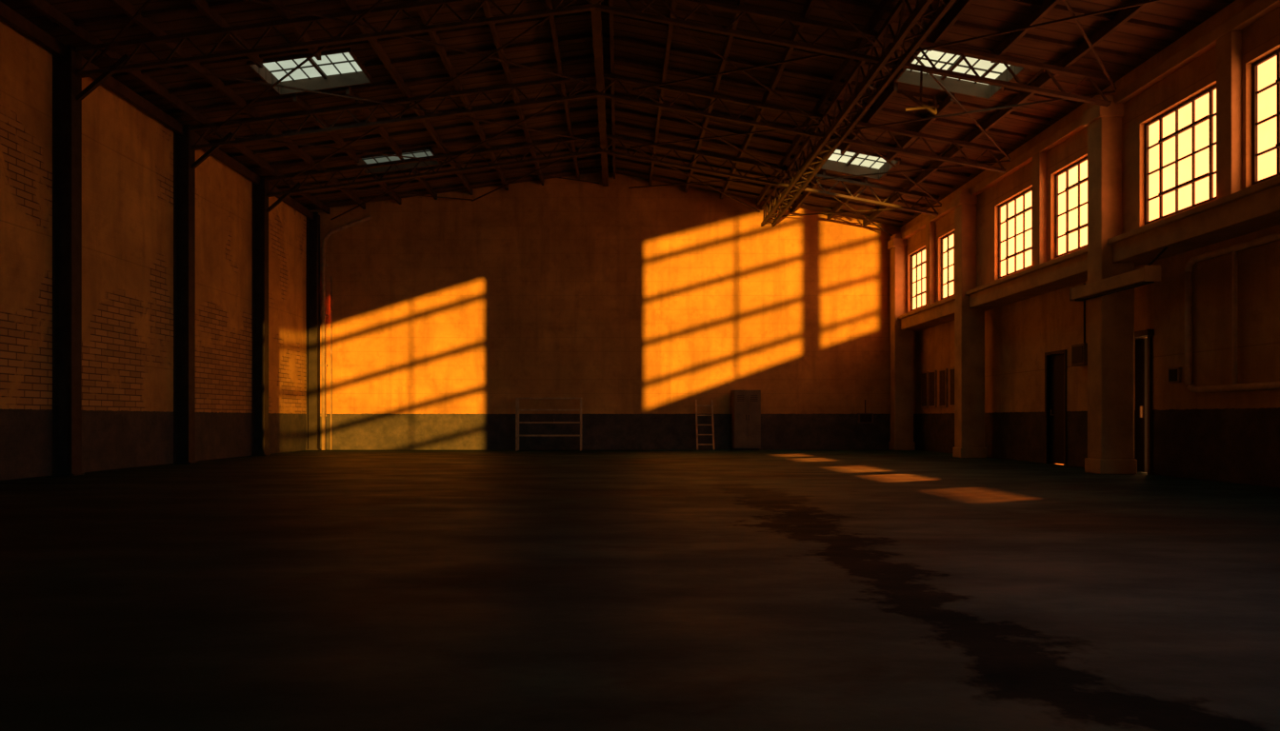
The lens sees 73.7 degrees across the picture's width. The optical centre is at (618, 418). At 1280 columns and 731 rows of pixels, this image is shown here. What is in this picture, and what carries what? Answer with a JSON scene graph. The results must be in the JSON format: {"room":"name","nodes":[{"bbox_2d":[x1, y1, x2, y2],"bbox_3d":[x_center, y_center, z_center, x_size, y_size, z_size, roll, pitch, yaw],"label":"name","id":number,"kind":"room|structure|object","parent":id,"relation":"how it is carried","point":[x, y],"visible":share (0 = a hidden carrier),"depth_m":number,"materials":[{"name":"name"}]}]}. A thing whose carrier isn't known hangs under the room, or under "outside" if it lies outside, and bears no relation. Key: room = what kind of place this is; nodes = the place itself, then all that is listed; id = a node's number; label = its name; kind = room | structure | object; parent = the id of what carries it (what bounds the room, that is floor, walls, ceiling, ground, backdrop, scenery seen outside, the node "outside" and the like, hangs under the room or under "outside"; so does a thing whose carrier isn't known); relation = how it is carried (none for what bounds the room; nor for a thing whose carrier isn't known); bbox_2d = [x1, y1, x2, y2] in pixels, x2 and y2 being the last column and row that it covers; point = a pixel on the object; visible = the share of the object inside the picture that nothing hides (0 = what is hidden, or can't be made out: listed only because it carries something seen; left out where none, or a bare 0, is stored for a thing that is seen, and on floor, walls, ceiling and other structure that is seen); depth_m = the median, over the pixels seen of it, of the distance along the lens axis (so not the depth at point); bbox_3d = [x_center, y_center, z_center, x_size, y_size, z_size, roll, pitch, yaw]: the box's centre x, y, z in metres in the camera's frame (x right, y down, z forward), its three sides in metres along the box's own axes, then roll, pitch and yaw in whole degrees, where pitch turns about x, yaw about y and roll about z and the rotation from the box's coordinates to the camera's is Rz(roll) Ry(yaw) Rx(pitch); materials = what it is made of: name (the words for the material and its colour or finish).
{"room":"empty warehouse","nodes":[
{"label":"empty warehouse","id":0,"kind":"room"},
{"bbox_2d":[0,19,306,480],"bbox_3d":[-9.405,-2.665,11.300,0.250,7.190,29.000,0,0,0],"label":"wall","id":1,"kind":"structure","parent":0,"point":[128,154],"depth_m":16.16,"materials":[{"name":"paint"}]},
{"bbox_2d":[75,0,1111,106],"bbox_3d":[-0.420,-6.209,14.100,17.064,2.071,0.120,0,0,0],"label":"roof truss","id":2,"kind":"object","parent":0,"point":[403,8],"depth_m":14.06,"materials":[{"name":"grey metal"}]},
{"bbox_2d":[191,73,1006,173],"bbox_3d":[-0.420,-6.209,17.900,17.064,2.071,0.120,0,0,0],"label":"roof truss","id":3,"kind":"object","parent":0,"point":[586,77],"depth_m":17.85,"materials":[{"name":"grey metal"}]},
{"bbox_2d":[266,134,938,216],"bbox_3d":[-0.420,-6.209,21.700,17.064,2.071,0.120,0,0,0],"label":"roof truss","id":4,"kind":"object","parent":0,"point":[558,141],"depth_m":21.65,"materials":[{"name":"grey metal"}]},
{"bbox_2d":[310,172,915,450],"bbox_3d":[-0.190,-3.255,25.710,18.380,8.370,0.220,0,0,0],"label":"wall","id":5,"kind":"structure","parent":0,"point":[638,305],"depth_m":25.60,"materials":[{"name":"paint"}]},
{"bbox_2d":[329,276,333,450],"bbox_3d":[-8.620,-1.670,25.558,0.080,5.200,0.064,0,0,0],"label":"conduit","id":6,"kind":"object","parent":5,"relation":"attached to","point":[330,315],"visible":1,"depth_m":25.55,"materials":[{"name":"metal"}]},
{"bbox_2d":[320,215,371,450],"bbox_3d":[-8.155,-2.573,25.490,1.551,7.005,0.200,0,0,0],"label":"drain pipe","id":7,"kind":"object","parent":5,"relation":"attached to","point":[323,265],"visible":1,"depth_m":25.45,"materials":[{"name":"metal"}]},
{"bbox_2d":[857,400,873,423],"bbox_3d":[7.375,-0.220,25.535,0.450,0.700,0.110,0,0,0],"label":"junction box","id":8,"kind":"object","parent":5,"relation":"attached to","point":[862,418],"visible":1,"depth_m":25.48,"materials":[{"name":"paint"}]},
{"bbox_2d":[0,0,1225,226],"bbox_3d":[-0.489,-6.578,11.300,17.591,1.713,28.600,0,0,0],"label":"roof","id":9,"kind":"structure","parent":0,"point":[1125,16],"depth_m":17.14,"materials":[{"name":"black metal"}]},
{"bbox_2d":[760,0,956,226],"bbox_3d":[4.450,-6.063,11.340,0.390,0.590,28.480,0,0,0],"label":"girder","id":10,"kind":"object","parent":9,"relation":"attached to","point":[918,12],"visible":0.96,"depth_m":15.61,"materials":[{"name":"metal"}]},
{"bbox_2d":[901,69,939,115],"bbox_3d":[4.945,-5.392,14.046,0.614,0.802,0.137,0,0,0],"label":"ceiling fan","id":11,"kind":"object","parent":9,"relation":"hanging from","point":[919,102],"visible":1,"depth_m":13.98,"materials":[{"name":"metal"}]},
{"bbox_2d":[1,0,1235,227],"bbox_3d":[-0.165,-6.583,11.325,18.730,1.934,29.050,0,0,0],"label":"ceiling","id":12,"kind":"structure","parent":0,"point":[1187,15],"depth_m":16.91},
{"bbox_2d":[246,47,373,95],"bbox_3d":[-5.900,-6.784,16.450,1.900,0.531,1.500,0,0,0],"label":"skylight","id":13,"kind":"object","parent":12,"relation":"attached to","point":[341,68],"visible":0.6,"depth_m":16.84,"materials":[{"name":"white glass"}]},
{"bbox_2d":[351,146,440,174],"bbox_3d":[-5.750,-6.804,22.150,2.000,0.544,1.300,0,0,0],"label":"skylight","id":14,"kind":"object","parent":12,"relation":"attached to","point":[424,151],"visible":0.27,"depth_m":22.59,"materials":[{"name":"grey glass"}]},
{"bbox_2d":[814,145,900,179],"bbox_3d":[5.775,-6.343,20.800,1.650,0.592,1.600,0,0,0],"label":"skylight","id":15,"kind":"object","parent":12,"relation":"attached to","point":[853,162],"visible":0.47,"depth_m":21.35,"materials":[{"name":"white glass"}]},
{"bbox_2d":[893,48,1025,99],"bbox_3d":[6.050,-6.291,15.200,1.800,0.620,1.600,0,0,0],"label":"skylight","id":16,"kind":"object","parent":12,"relation":"attached to","point":[957,64],"visible":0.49,"depth_m":15.63,"materials":[{"name":"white glass"}]},
{"bbox_2d":[97,0,1163,236],"bbox_3d":[-0.199,-6.229,17.900,16.824,1.659,15.224,0,0,0],"label":"roof bracing","id":17,"kind":"object","parent":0,"point":[147,2],"depth_m":16.77,"materials":[{"name":"grey metal"}]},
{"bbox_2d":[0,450,1279,730],"bbox_3d":[-0.200,1.030,11.300,18.800,0.200,29.000,0,0,0],"label":"floor","id":18,"kind":"structure","parent":0,"point":[303,590],"depth_m":4.54,"materials":[{"name":"concrete"}]},
{"bbox_2d":[51,44,129,476],"bbox_3d":[-8.684,-2.645,14.100,1.193,7.150,0.280,0,0,0],"label":"steel column","id":19,"kind":"structure","parent":18,"relation":"on","point":[68,94],"depth_m":14.08,"materials":[{"name":"grey metal"}]},
{"bbox_2d":[173,124,233,463],"bbox_3d":[-8.684,-2.645,17.900,1.193,7.150,0.280,0,0,0],"label":"steel column","id":20,"kind":"structure","parent":18,"relation":"on","point":[185,164],"depth_m":17.88,"materials":[{"name":"grey metal"}]},
{"bbox_2d":[251,176,300,456],"bbox_3d":[-8.684,-2.645,21.700,1.193,7.150,0.280,0,0,0],"label":"steel column","id":21,"kind":"structure","parent":18,"relation":"on","point":[261,210],"depth_m":21.68,"materials":[{"name":"grey metal"}]},
{"bbox_2d":[305,212,321,450],"bbox_3d":[-9.100,-2.645,25.450,0.360,7.150,0.280,0,0,0],"label":"steel column","id":22,"kind":"structure","parent":18,"relation":"on","point":[312,225],"depth_m":25.43,"materials":[{"name":"grey metal"}]},
{"bbox_2d":[515,398,581,451],"bbox_3d":[-2.045,0.155,25.000,1.910,1.550,0.500,0,0,0],"label":"metal shelving rack","id":23,"kind":"object","parent":18,"relation":"on","point":[517,410],"visible":0.97,"depth_m":24.75,"materials":[{"name":"metal"}]},
{"bbox_2d":[695,400,714,450],"bbox_3d":[2.540,0.170,25.300,0.525,1.499,0.557,0,0,0],"label":"wooden ladder","id":24,"kind":"object","parent":18,"relation":"on","point":[696,405],"visible":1,"depth_m":25.28,"materials":[{"name":"paint"}]},
{"bbox_2d":[731,390,760,450],"bbox_3d":[3.775,0.040,25.315,0.790,1.780,0.530,0,0,0],"label":"tall cabinet","id":25,"kind":"object","parent":18,"relation":"on","point":[746,405],"visible":0.98,"depth_m":25.08,"materials":[{"name":"metal"}]},
{"bbox_2d":[887,234,915,450],"bbox_3d":[8.365,-2.258,25.300,0.650,6.377,0.540,0,0,0],"label":"concrete column","id":26,"kind":"structure","parent":18,"relation":"on","point":[901,340],"depth_m":25.08,"materials":[{"name":"beige concrete"}]},
{"bbox_2d":[951,188,986,458],"bbox_3d":[8.365,-2.258,20.400,0.650,6.377,0.540,0,0,0],"label":"concrete column","id":27,"kind":"structure","parent":18,"relation":"on","point":[969,323],"depth_m":20.18,"materials":[{"name":"concrete"}]},
{"bbox_2d":[1082,95,1137,474],"bbox_3d":[8.365,-2.258,14.550,0.650,6.377,0.540,0,0,0],"label":"concrete column","id":28,"kind":"structure","parent":18,"relation":"on","point":[1110,317],"depth_m":14.33,"materials":[{"name":"concrete"}]},
{"bbox_3d":[-8.684,-2.645,6.500,1.193,7.150,0.280,0,0,0],"label":"steel column","id":29,"kind":"structure","parent":18,"relation":"on","visible":0},
{"bbox_2d":[0,1,313,219],"bbox_3d":[-9.160,-6.050,11.340,0.100,0.200,28.480,0,0,0],"label":"beam","id":30,"kind":"structure","parent":29,"relation":"attached to","point":[8,15],"depth_m":15.99,"materials":[{"name":"metal"}]},
{"bbox_2d":[900,0,1279,313],"bbox_3d":[8.600,-4.380,11.300,0.300,2.720,29.000,0,0,0],"label":"wall","id":31,"kind":"structure","parent":0,"point":[1260,38],"depth_m":14.11,"materials":[{"name":"paint"}]},
{"bbox_2d":[910,246,925,311],"bbox_3d":[8.555,-3.955,24.125,0.090,1.670,1.650,0,0,0],"label":"window","id":32,"kind":"structure","parent":31,"relation":"in","point":[917,259],"depth_m":24.42,"materials":[{"name":"glass"}]},
{"bbox_2d":[925,221,935,305],"bbox_3d":[8.375,-4.145,22.950,0.150,2.250,0.300,0,0,0],"label":"pilaster","id":33,"kind":"object","parent":31,"relation":"attached to","point":[930,227],"visible":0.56,"depth_m":22.80,"materials":[{"name":"paint"}]},
{"bbox_2d":[940,231,954,299],"bbox_3d":[8.555,-3.955,21.775,0.090,1.670,1.650,0,0,0],"label":"window","id":34,"kind":"structure","parent":31,"relation":"in","point":[948,241],"depth_m":22.17,"materials":[{"name":"glass"}]},
{"bbox_2d":[998,187,1032,279],"bbox_3d":[8.555,-3.955,18.225,0.090,1.670,1.950,0,0,0],"label":"window","id":35,"kind":"structure","parent":31,"relation":"in","point":[1015,214],"depth_m":18.40,"materials":[{"name":"glass"}]},
{"bbox_2d":[1032,152,1046,266],"bbox_3d":[8.375,-4.145,17.000,0.150,2.250,0.300,0,0,0],"label":"pilaster","id":36,"kind":"object","parent":31,"relation":"attached to","point":[1039,160],"visible":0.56,"depth_m":16.85,"materials":[{"name":"paint"}]},
{"bbox_2d":[1055,156,1087,258],"bbox_3d":[8.555,-3.955,15.875,0.090,1.670,1.650,0,0,0],"label":"window","id":37,"kind":"structure","parent":31,"relation":"in","point":[1071,182],"depth_m":16.15,"materials":[{"name":"glass"}]},
{"bbox_2d":[900,0,1279,239],"bbox_3d":[8.375,-5.360,11.300,0.150,0.180,28.600,0,0,0],"label":"beam","id":38,"kind":"structure","parent":31,"relation":"attached to","point":[1259,9],"depth_m":13.51,"materials":[{"name":"paint"}]},
{"bbox_2d":[1144,83,1216,224],"bbox_3d":[8.555,-3.955,12.900,0.090,1.670,1.900,0,0,0],"label":"window","id":39,"kind":"structure","parent":31,"relation":"in","point":[1180,143],"depth_m":13.00,"materials":[{"name":"glass"}]},
{"bbox_2d":[1216,30,1241,199],"bbox_3d":[8.375,-4.145,11.720,0.150,2.250,0.300,0,0,0],"label":"pilaster","id":40,"kind":"object","parent":31,"relation":"attached to","point":[1229,47],"visible":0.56,"depth_m":11.59,"materials":[{"name":"paint"}]},
{"bbox_2d":[1252,48,1279,184],"bbox_3d":[8.555,-3.955,10.625,0.090,1.670,1.750,0,0,0],"label":"window","id":41,"kind":"structure","parent":31,"relation":"in","point":[1266,70],"depth_m":11.30,"materials":[{"name":"glass"}]},
{"bbox_2d":[915,224,1279,487],"bbox_3d":[9.025,-0.845,11.300,0.250,3.550,29.000,0,0,0],"label":"wall","id":42,"kind":"structure","parent":0,"point":[1221,436],"depth_m":13.67,"materials":[{"name":"paint"}]},
{"bbox_2d":[920,371,928,408],"bbox_3d":[8.871,-0.845,24.750,0.053,1.050,0.500,0,0,0],"label":"frame","id":43,"kind":"object","parent":42,"relation":"attached to","point":[924,375],"visible":1,"depth_m":24.70,"materials":[{"name":"paint"}]},
{"bbox_2d":[928,370,937,407],"bbox_3d":[8.871,-0.845,24.150,0.053,1.050,0.500,0,0,0],"label":"frame","id":44,"kind":"object","parent":42,"relation":"attached to","point":[932,374],"visible":1,"depth_m":24.05,"materials":[{"name":"paint"}]},
{"bbox_2d":[939,368,947,407],"bbox_3d":[8.871,-0.845,23.350,0.053,1.050,0.500,0,0,0],"label":"frame","id":45,"kind":"object","parent":42,"relation":"attached to","point":[943,373],"visible":1,"depth_m":23.28,"materials":[{"name":"paint"}]},
{"bbox_2d":[949,367,954,406],"bbox_3d":[8.871,-0.845,22.600,0.053,1.050,0.500,0,0,0],"label":"frame","id":46,"kind":"object","parent":42,"relation":"attached to","point":[951,370],"visible":0.61,"depth_m":22.68,"materials":[{"name":"paint"}]},
{"bbox_2d":[1044,349,1066,465],"bbox_3d":[8.940,-0.225,17.370,0.140,2.310,0.820,0,0,0],"label":"door","id":47,"kind":"structure","parent":42,"relation":"in","point":[1055,368],"depth_m":17.51,"materials":[{"name":"paint"}]},
{"bbox_2d":[1071,283,1087,365],"bbox_3d":[8.804,-1.795,16.225,0.188,1.550,0.450,0,0,0],"label":"electrical box","id":48,"kind":"object","parent":42,"relation":"attached to","point":[1079,352],"visible":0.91,"depth_m":16.18,"materials":[{"name":"paint"}]},
{"bbox_2d":[898,176,1279,331],"bbox_3d":[8.675,-2.820,11.300,0.950,0.400,28.600,0,0,0],"label":"ledge","id":49,"kind":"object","parent":42,"relation":"on","point":[1256,208],"depth_m":13.50,"materials":[{"name":"paint"}]},
{"bbox_2d":[1069,246,1167,300],"bbox_3d":[8.099,-2.334,13.800,0.518,0.588,2.140,0,0,0],"label":"strip light housing","id":50,"kind":"object","parent":42,"relation":"attached to","point":[1149,274],"visible":1,"depth_m":13.43,"materials":[{"name":"paint"}]},
{"bbox_2d":[1134,329,1154,475],"bbox_3d":[8.945,-0.280,14.625,0.290,2.420,0.850,0,0,0],"label":"door","id":51,"kind":"structure","parent":42,"relation":"in","point":[1143,347],"depth_m":14.69,"materials":[{"name":"paint"}]},
{"bbox_2d":[1168,367,1181,383],"bbox_3d":[8.869,-0.695,13.625,0.058,0.250,0.250,0,0,0],"label":"air vent","id":52,"kind":"object","parent":42,"relation":"in","point":[1174,373],"visible":1,"depth_m":13.57,"materials":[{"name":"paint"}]},
{"bbox_2d":[1184,232,1279,393],"bbox_3d":[8.843,-1.450,11.275,0.106,2.100,4.045,0,0,0],"label":"frame","id":53,"kind":"object","parent":42,"relation":"attached to","point":[1234,249],"visible":1,"depth_m":12.40,"materials":[{"name":"paint"}]}
]}

